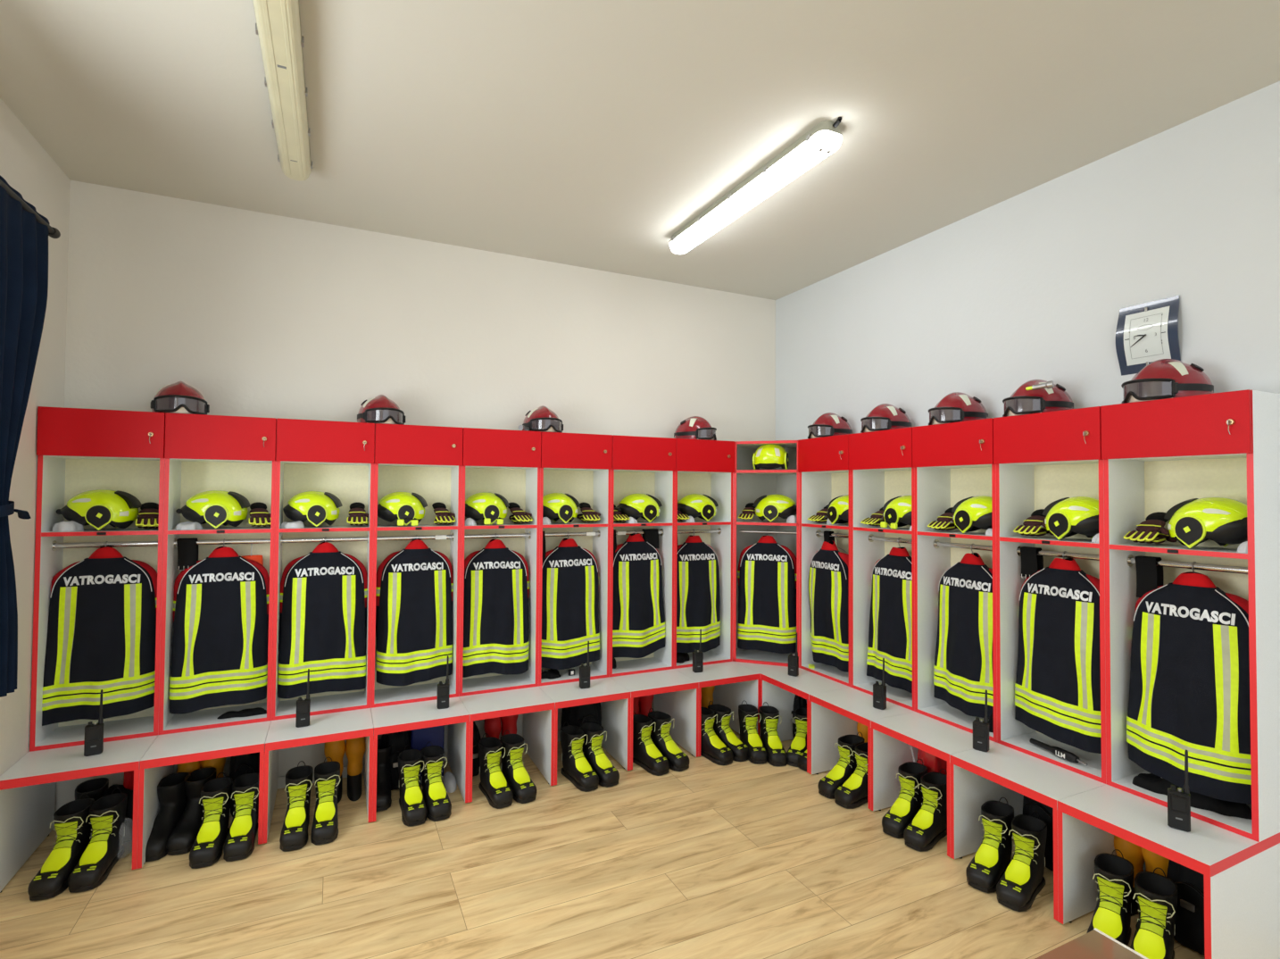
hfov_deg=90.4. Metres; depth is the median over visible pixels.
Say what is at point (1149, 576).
belt
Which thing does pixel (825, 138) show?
ceiling lamp
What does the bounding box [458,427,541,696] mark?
locker
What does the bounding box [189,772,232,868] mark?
boot
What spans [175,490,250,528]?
helmet
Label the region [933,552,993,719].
jacket
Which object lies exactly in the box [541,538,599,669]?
jacket
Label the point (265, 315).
wall
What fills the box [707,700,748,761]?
boot
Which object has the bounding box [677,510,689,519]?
glove
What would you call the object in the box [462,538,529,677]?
jacket
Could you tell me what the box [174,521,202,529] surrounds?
hood
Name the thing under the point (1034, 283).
wall
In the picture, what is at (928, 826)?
boot
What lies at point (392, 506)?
helmet
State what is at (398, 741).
equipment bag
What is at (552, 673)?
folded cloth
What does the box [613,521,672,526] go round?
shelf
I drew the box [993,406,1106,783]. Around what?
locker
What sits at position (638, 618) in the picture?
jacket
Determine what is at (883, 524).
pad
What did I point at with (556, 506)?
helmet
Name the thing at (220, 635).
jacket
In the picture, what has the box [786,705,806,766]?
boot
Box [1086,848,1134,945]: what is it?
boot
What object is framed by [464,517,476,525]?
hood
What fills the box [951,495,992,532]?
helmet
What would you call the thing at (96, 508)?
helmet
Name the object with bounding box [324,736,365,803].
rubber waders
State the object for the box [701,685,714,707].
rubber waders
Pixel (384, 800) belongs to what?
rubber boot
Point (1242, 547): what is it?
hood
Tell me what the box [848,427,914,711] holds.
locker
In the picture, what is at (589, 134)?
ceiling
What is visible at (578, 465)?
locker
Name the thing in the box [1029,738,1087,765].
torch
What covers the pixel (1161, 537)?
glove
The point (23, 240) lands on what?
curtain
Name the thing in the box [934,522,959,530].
glove
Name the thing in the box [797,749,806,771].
boot
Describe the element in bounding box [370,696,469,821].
bench section
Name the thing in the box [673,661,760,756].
bench section
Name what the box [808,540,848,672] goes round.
jacket
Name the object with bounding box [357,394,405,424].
helmet
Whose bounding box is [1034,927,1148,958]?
glossy table
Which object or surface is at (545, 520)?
hood
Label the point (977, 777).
bench section
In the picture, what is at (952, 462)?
locker
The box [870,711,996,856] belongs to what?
bench section
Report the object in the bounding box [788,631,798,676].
radio
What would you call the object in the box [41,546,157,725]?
jacket
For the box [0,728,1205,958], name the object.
floor
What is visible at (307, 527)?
shelf
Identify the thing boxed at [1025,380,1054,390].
flashlight
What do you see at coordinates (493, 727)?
rubber waders
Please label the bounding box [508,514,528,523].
glove
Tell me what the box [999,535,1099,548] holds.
shelf
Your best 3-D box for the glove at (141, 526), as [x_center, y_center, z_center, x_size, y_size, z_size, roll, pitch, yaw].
[-2.337,0.207,3.096,0.122,0.051,0.232,1,-1,-13]
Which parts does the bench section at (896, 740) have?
panel, panel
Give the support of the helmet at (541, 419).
on the locker at (578, 465)
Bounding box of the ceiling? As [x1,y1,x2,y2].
[0,0,1279,299]
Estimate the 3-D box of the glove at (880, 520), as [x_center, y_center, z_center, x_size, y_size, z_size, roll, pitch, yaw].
[1.462,0.248,3.744,0.231,0.051,0.122,1,-1,-24]
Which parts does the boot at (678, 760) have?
instep panel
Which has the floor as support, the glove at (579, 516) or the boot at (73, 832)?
the boot at (73, 832)
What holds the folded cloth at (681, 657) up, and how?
in the locker at (703, 467)
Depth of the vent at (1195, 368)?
2.36 m
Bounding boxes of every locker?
[29,406,165,751]
[157,412,276,734]
[271,417,374,720]
[370,423,462,707]
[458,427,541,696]
[538,431,612,686]
[609,434,676,676]
[673,438,734,668]
[732,440,799,667]
[797,433,850,686]
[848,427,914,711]
[912,417,997,742]
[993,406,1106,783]
[1100,389,1279,841]
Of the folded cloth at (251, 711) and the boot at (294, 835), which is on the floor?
the boot at (294, 835)
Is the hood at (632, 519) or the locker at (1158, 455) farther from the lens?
the hood at (632, 519)
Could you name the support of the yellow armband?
in the locker at (823, 462)
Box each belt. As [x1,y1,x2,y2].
[176,537,198,570]
[542,531,545,560]
[613,529,616,555]
[641,528,659,548]
[823,530,834,541]
[1020,546,1043,578]
[1135,555,1163,597]
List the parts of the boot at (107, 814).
instep panel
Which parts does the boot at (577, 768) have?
instep panel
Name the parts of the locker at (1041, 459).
door, panel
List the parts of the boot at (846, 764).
instep panel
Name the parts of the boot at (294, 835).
instep panel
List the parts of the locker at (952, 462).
door, panel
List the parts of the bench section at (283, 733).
panel, panel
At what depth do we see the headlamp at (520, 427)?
3.67 m
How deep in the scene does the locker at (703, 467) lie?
4.32 m
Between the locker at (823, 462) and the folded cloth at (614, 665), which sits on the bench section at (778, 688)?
the locker at (823, 462)
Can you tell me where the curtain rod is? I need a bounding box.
[0,179,60,238]
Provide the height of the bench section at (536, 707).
0.450 m
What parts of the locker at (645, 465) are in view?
panel, door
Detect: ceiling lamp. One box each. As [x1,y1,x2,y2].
[252,0,312,180]
[669,116,842,254]
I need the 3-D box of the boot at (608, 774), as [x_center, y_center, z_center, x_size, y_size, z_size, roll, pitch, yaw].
[-0.229,1.516,3.541,0.116,0.276,0.308,1,-2,-36]
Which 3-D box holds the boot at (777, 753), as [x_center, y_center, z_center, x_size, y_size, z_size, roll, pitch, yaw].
[0.801,1.530,3.832,0.116,0.276,0.308,1,-1,-5]
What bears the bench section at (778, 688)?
on the floor
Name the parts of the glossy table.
edge trim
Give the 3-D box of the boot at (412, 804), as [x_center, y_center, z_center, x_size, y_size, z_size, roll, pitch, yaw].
[-1.123,1.501,3.134,0.116,0.276,0.308,1,-1,-28]
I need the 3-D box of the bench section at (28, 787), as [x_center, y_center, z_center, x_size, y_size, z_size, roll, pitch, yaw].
[-2.409,1.397,2.792,0.452,0.450,0.563,1,-1,-26]
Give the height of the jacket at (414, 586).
0.778 m
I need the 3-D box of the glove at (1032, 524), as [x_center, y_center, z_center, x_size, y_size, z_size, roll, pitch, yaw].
[1.800,0.192,2.877,0.212,0.112,0.122,1,-1,-31]
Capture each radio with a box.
[83,689,103,756]
[295,668,310,727]
[436,655,449,708]
[579,640,590,688]
[692,628,703,672]
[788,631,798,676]
[872,657,886,709]
[972,689,989,751]
[1167,749,1190,831]
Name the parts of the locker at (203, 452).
door, panel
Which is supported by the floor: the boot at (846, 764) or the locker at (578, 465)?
the boot at (846, 764)
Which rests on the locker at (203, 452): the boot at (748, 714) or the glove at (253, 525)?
the glove at (253, 525)
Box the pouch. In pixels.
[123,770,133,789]
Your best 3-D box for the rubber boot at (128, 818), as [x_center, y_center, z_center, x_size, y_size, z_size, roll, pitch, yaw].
[-2.354,1.508,2.864,0.258,0.231,0.258,1,-1,-26]
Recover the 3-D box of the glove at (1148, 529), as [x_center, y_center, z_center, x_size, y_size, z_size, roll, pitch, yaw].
[1.995,0.184,2.466,0.212,0.112,0.122,1,-1,-24]
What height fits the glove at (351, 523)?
0.051 m
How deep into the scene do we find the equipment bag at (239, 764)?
3.04 m
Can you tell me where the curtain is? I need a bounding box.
[0,175,49,697]
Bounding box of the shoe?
[442,771,456,792]
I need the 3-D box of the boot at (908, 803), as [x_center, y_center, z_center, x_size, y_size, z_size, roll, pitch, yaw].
[1.272,1.515,3.037,0.308,0.276,0.116,2,-2,-41]
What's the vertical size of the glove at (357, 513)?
0.112 m
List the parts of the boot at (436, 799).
instep panel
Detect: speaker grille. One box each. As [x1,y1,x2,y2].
[88,729,99,739]
[299,704,307,713]
[440,687,447,696]
[582,669,589,676]
[696,655,701,661]
[789,657,794,664]
[874,687,881,696]
[974,725,983,736]
[1171,796,1186,811]
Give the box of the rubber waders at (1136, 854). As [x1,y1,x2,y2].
[1113,834,1169,928]
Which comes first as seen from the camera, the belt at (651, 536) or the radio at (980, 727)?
the radio at (980, 727)
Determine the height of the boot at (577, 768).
0.276 m
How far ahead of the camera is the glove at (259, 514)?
3.20 m
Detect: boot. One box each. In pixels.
[27,792,94,900]
[67,787,127,892]
[74,777,108,799]
[91,783,133,843]
[145,771,191,861]
[166,766,216,855]
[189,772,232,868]
[223,767,259,861]
[279,760,313,851]
[310,756,340,844]
[376,738,391,811]
[398,744,427,826]
[420,741,451,821]
[478,732,513,808]
[500,730,536,803]
[560,721,598,791]
[580,718,619,787]
[632,710,669,775]
[648,707,689,771]
[700,706,733,764]
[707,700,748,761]
[738,699,767,764]
[758,701,787,765]
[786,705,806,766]
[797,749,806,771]
[817,731,864,798]
[834,741,867,808]
[881,758,927,838]
[903,768,947,851]
[965,797,1014,892]
[996,810,1047,911]
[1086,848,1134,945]
[1130,867,1177,958]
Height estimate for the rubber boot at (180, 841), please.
0.252 m
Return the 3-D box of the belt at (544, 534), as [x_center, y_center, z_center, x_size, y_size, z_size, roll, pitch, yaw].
[-0.606,0.419,3.858,0.056,0.210,0.052,1,-1,-26]
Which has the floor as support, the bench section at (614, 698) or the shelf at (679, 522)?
the bench section at (614, 698)
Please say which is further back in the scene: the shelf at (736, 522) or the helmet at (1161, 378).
the shelf at (736, 522)
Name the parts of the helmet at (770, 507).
plate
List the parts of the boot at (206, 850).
instep panel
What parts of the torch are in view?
tail rod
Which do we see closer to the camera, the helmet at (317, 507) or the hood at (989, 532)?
the hood at (989, 532)
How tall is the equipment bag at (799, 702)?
0.315 m
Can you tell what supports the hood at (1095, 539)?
on the locker at (1041, 459)
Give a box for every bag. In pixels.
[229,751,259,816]
[379,730,409,789]
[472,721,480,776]
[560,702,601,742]
[790,694,806,737]
[917,748,947,774]
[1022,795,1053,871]
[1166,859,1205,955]
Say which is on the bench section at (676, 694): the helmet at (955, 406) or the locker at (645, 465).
the locker at (645, 465)
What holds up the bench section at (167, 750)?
on the floor
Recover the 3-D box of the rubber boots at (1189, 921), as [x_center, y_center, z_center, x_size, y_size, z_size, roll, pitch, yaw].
[1.978,1.450,2.225,0.242,0.378,0.189,1,-1,-26]
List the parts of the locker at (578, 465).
panel, door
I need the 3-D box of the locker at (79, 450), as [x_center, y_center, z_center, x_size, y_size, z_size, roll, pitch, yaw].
[-2.462,0.432,2.942,0.450,1.485,0.310,1,-1,-26]
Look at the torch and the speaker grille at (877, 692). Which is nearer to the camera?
the torch
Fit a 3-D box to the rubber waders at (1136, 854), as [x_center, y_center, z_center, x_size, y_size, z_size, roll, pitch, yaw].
[1.889,1.437,2.400,0.224,0.409,0.209,1,-1,-26]
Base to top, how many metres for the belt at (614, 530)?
0.230 m
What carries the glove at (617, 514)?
on the locker at (645, 465)
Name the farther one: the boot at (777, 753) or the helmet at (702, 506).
the helmet at (702, 506)
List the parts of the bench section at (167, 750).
panel, panel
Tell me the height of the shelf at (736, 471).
0.018 m
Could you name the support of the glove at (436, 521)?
on the locker at (426, 461)
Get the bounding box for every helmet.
[56,489,141,530]
[150,380,209,414]
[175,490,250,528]
[282,490,342,526]
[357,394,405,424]
[377,491,427,524]
[465,491,509,523]
[522,405,563,432]
[542,492,580,523]
[614,493,662,522]
[673,415,716,440]
[677,493,718,521]
[751,443,789,469]
[753,494,796,521]
[807,412,852,438]
[827,494,848,523]
[860,403,911,432]
[882,495,911,527]
[928,391,988,424]
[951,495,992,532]
[1002,379,1073,416]
[1042,496,1098,539]
[1121,358,1213,403]
[1163,497,1247,548]
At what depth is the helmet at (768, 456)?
4.25 m
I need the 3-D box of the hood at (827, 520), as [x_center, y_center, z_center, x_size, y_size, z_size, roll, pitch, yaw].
[1.264,0.250,4.102,0.100,0.074,0.100,-1,-2,35]
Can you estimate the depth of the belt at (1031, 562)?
2.90 m
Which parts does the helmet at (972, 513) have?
plate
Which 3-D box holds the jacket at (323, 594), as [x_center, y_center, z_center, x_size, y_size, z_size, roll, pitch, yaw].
[-1.657,0.718,3.329,0.431,0.775,0.189,1,-1,-25]
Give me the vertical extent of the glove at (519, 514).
0.112 m
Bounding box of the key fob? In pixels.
[568,668,574,675]
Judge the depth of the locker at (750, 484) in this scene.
4.58 m
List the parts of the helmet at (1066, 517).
plate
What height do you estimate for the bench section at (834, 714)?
0.450 m
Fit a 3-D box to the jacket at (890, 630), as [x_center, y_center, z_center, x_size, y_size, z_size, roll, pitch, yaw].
[1.456,0.767,3.578,0.195,0.770,0.419,0,-1,-26]
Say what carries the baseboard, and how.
attached to the wall at (265, 315)
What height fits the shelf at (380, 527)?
0.018 m
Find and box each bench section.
[0,734,157,892]
[136,720,271,868]
[262,707,373,843]
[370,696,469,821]
[458,686,554,802]
[538,677,630,785]
[608,668,698,770]
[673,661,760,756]
[733,661,850,772]
[809,687,914,808]
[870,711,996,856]
[950,742,1106,921]
[1057,784,1279,958]
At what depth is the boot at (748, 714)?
3.86 m
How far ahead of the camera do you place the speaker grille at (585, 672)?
3.66 m
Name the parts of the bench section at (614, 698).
panel, panel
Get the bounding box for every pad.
[397,516,418,525]
[483,515,503,524]
[880,519,897,528]
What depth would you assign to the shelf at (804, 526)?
4.02 m
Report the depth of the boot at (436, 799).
3.17 m
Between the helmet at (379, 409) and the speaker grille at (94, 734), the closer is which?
the speaker grille at (94, 734)
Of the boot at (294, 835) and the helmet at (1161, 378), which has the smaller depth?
the helmet at (1161, 378)
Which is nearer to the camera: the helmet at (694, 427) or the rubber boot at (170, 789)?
the rubber boot at (170, 789)
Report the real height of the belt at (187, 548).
0.160 m
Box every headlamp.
[518,424,530,430]
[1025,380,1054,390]
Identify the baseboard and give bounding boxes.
[277,731,560,789]
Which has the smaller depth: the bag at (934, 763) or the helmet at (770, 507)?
the bag at (934, 763)
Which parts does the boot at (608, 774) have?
instep panel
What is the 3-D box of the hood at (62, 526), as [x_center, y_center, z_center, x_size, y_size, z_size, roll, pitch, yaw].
[-2.576,0.206,2.859,0.102,0.052,0.103,0,-1,28]
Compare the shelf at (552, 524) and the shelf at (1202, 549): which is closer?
the shelf at (1202, 549)
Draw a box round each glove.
[135,502,158,526]
[135,524,157,528]
[248,502,270,524]
[251,523,270,526]
[346,502,368,523]
[349,519,368,524]
[432,502,455,523]
[433,517,451,523]
[507,502,532,522]
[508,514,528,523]
[576,514,597,522]
[579,502,600,521]
[613,503,630,520]
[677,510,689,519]
[738,502,756,519]
[807,504,828,521]
[815,516,828,522]
[860,506,884,524]
[870,519,884,525]
[927,507,954,529]
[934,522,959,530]
[1013,508,1046,534]
[1021,526,1053,536]
[1123,511,1169,541]
[1132,531,1176,543]
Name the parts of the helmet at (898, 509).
plate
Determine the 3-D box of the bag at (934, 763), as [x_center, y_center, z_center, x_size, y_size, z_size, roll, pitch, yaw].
[1.481,1.448,3.195,0.179,0.420,0.158,1,-1,-26]
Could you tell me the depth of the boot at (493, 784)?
3.29 m
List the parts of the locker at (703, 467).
panel, door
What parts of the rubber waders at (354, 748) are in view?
leg, leg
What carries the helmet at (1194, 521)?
on the locker at (1158, 455)
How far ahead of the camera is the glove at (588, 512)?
3.97 m
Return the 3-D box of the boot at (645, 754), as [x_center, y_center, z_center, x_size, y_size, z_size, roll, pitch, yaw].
[0.049,1.521,3.685,0.116,0.276,0.308,1,-2,-37]
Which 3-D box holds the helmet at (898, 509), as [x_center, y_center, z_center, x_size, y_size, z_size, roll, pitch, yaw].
[1.497,0.179,3.537,0.240,0.184,0.278,1,-1,-26]
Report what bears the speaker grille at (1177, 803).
attached to the radio at (1178, 800)
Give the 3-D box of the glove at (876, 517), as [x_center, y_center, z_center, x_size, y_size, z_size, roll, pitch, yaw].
[1.401,0.207,3.707,0.212,0.112,0.122,1,-1,-25]
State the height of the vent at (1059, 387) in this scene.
0.036 m
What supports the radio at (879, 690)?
on the bench section at (834, 714)
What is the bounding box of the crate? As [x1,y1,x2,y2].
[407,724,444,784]
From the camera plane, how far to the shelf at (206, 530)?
3.09 m
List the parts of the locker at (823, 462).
door, panel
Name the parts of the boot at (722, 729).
instep panel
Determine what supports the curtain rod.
attached to the wall at (26, 166)
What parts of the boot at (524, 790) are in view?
instep panel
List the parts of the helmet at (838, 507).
plate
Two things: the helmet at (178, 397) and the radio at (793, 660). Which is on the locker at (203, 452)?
the helmet at (178, 397)
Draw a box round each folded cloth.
[216,706,266,718]
[540,668,560,679]
[612,657,616,668]
[676,652,689,663]
[988,712,993,732]
[1132,772,1179,795]
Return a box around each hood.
[51,520,83,531]
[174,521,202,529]
[280,520,304,528]
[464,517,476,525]
[542,516,550,523]
[624,516,637,523]
[681,515,695,522]
[786,515,796,523]
[826,517,843,523]
[985,528,992,535]
[1091,532,1099,542]
[1237,540,1247,552]
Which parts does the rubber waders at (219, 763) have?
leg, leg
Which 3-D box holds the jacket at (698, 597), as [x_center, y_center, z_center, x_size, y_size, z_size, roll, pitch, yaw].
[0.371,0.764,4.298,0.419,0.768,0.197,1,-1,-25]
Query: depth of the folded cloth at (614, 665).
4.02 m
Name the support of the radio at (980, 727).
on the bench section at (977, 777)
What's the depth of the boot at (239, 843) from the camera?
2.83 m
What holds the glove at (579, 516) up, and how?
on the locker at (578, 465)
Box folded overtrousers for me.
[1189,790,1251,819]
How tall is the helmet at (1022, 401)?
0.169 m
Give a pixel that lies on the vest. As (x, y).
(258, 558)
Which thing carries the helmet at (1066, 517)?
on the locker at (1041, 459)
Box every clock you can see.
[1115,295,1180,375]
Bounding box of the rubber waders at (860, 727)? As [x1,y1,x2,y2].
[856,722,867,742]
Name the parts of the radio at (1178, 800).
knob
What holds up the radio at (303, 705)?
on the bench section at (283, 733)
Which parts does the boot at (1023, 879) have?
instep panel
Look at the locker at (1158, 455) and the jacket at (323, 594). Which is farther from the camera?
the jacket at (323, 594)
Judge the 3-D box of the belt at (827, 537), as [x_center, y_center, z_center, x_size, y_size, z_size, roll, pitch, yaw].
[1.221,0.397,4.106,0.048,0.130,0.056,1,-1,-26]
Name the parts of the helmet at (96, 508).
plate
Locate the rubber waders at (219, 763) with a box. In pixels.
[176,756,225,777]
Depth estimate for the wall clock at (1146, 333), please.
2.60 m
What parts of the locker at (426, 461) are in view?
panel, door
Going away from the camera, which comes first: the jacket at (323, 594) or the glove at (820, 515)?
the jacket at (323, 594)
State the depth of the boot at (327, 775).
2.96 m
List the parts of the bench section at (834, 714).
panel, panel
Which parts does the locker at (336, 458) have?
panel, door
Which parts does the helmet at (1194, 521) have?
plate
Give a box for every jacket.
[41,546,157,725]
[168,546,269,714]
[277,541,367,698]
[375,539,453,686]
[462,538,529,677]
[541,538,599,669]
[612,533,665,657]
[676,534,720,652]
[737,534,796,653]
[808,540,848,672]
[866,547,912,692]
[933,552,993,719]
[1014,557,1101,754]
[1126,571,1251,804]
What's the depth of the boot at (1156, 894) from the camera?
2.12 m
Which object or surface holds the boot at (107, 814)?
on the floor
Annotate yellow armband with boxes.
[808,664,814,668]
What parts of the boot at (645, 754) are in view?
instep panel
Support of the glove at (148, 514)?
on the locker at (79, 450)
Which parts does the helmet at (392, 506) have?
plate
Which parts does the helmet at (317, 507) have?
plate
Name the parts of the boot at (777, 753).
instep panel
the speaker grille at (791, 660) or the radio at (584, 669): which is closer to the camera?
the radio at (584, 669)
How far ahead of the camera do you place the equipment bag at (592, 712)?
3.73 m
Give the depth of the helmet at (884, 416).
3.58 m
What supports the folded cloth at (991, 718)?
in the locker at (952, 462)
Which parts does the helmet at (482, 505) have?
plate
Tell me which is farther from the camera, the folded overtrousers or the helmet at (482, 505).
the helmet at (482, 505)
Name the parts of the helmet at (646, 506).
plate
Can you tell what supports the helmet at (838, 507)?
on the locker at (823, 462)
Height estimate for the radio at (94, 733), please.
0.268 m
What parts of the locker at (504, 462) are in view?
panel, door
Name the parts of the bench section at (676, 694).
panel, panel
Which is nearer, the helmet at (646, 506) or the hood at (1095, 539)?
the hood at (1095, 539)
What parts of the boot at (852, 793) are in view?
instep panel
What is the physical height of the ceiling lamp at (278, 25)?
0.090 m
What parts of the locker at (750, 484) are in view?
clothe rail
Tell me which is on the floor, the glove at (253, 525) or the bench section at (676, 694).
the bench section at (676, 694)
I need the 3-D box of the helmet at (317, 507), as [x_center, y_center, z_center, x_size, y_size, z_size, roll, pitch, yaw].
[-1.715,0.152,3.334,0.278,0.184,0.240,1,-1,-25]
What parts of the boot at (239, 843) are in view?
instep panel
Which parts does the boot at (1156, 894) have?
instep panel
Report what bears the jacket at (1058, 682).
hanging from the hanger
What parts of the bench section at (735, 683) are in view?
panel, panel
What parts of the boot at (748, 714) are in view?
instep panel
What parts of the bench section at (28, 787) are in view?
panel, panel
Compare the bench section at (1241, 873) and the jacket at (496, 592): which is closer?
the bench section at (1241, 873)
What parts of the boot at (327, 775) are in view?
instep panel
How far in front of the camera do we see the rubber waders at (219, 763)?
3.07 m
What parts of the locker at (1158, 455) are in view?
door, panel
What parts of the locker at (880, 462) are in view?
door, panel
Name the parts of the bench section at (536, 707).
panel, panel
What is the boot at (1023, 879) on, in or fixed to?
on the floor
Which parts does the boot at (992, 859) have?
instep panel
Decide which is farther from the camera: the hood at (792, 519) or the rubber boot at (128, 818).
the hood at (792, 519)
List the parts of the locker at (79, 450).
door, panel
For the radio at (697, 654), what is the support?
on the bench section at (735, 683)
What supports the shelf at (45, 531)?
attached to the locker at (79, 450)
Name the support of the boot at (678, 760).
on the floor
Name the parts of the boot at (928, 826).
instep panel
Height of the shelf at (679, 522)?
0.018 m
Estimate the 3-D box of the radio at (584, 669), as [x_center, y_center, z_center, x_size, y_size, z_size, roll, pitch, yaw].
[-0.321,1.072,3.684,0.060,0.268,0.047,1,-1,-20]
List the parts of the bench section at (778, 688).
panel, panel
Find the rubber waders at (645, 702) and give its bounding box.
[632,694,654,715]
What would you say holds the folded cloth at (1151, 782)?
in the locker at (1158, 455)
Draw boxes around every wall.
[0,98,70,775]
[54,180,775,812]
[775,81,1279,440]
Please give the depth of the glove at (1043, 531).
2.87 m
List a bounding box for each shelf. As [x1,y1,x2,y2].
[41,527,157,536]
[167,526,270,534]
[278,524,369,531]
[377,523,457,530]
[464,523,536,529]
[542,522,607,527]
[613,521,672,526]
[677,520,731,525]
[733,519,799,525]
[734,469,797,474]
[801,523,848,529]
[853,526,911,533]
[917,530,992,540]
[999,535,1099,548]
[1109,542,1247,558]
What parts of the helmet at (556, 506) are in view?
plate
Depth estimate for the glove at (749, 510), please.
4.37 m
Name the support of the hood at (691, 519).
on the locker at (703, 467)
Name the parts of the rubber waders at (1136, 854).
leg, leg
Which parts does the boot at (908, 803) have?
instep panel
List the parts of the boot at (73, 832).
instep panel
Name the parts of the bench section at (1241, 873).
panel, panel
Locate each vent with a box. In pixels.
[1055,383,1065,390]
[1190,363,1204,371]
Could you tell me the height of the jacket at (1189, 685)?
0.771 m
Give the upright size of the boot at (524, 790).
0.276 m
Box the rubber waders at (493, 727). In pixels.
[483,714,518,767]
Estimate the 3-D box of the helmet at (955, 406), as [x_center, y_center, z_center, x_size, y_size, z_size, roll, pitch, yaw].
[1.623,-0.362,3.244,0.305,0.169,0.226,1,-1,-15]
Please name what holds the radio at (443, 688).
on the bench section at (409, 716)
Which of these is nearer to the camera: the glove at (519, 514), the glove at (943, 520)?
the glove at (943, 520)
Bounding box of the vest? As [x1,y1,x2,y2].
[241,548,263,565]
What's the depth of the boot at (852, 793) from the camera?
3.25 m
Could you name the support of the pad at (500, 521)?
on the locker at (504, 462)
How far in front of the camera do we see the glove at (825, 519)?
4.11 m
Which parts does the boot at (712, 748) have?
instep panel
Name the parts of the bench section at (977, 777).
panel, panel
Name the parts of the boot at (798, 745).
instep panel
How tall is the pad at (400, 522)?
0.049 m
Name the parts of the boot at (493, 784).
instep panel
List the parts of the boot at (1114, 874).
instep panel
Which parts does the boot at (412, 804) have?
instep panel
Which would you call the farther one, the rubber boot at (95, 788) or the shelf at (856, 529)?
the shelf at (856, 529)
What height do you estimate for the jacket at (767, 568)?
0.767 m
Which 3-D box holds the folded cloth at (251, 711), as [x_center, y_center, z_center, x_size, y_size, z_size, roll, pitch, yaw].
[-1.963,1.152,3.148,0.218,0.024,0.088,1,-1,-26]
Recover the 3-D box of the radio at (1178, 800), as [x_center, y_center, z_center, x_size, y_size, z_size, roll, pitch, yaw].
[1.838,1.053,2.167,0.060,0.268,0.047,-1,-2,40]
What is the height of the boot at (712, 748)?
0.276 m
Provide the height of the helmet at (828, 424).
0.169 m
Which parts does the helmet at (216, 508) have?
plate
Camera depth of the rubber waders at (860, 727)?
3.63 m
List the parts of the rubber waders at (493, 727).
leg, leg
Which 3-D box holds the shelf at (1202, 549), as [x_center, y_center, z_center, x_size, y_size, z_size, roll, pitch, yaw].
[2.047,0.263,2.359,0.250,0.018,0.420,1,-1,-26]
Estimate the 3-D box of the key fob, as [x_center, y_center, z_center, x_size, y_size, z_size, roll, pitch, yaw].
[-0.415,1.173,3.862,0.040,0.036,0.017,1,-1,-26]
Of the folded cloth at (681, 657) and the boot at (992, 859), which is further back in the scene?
the folded cloth at (681, 657)
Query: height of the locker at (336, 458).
1.485 m
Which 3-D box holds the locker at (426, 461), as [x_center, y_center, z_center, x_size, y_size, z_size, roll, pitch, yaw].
[-1.248,0.453,3.531,0.450,1.485,0.296,1,-1,-26]
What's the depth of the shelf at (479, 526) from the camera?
3.67 m
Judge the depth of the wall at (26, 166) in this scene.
2.70 m
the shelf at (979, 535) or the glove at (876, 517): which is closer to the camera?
the shelf at (979, 535)
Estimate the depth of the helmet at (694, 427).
4.23 m
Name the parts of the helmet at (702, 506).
plate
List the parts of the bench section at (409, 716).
panel, panel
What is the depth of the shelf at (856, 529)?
3.62 m
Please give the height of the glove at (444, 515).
0.112 m
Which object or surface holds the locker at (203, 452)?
on the bench section at (167, 750)
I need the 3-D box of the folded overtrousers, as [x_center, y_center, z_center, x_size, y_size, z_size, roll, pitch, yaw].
[2.062,1.134,2.272,0.156,0.077,0.195,1,-1,-26]
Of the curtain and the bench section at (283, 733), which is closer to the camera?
the curtain

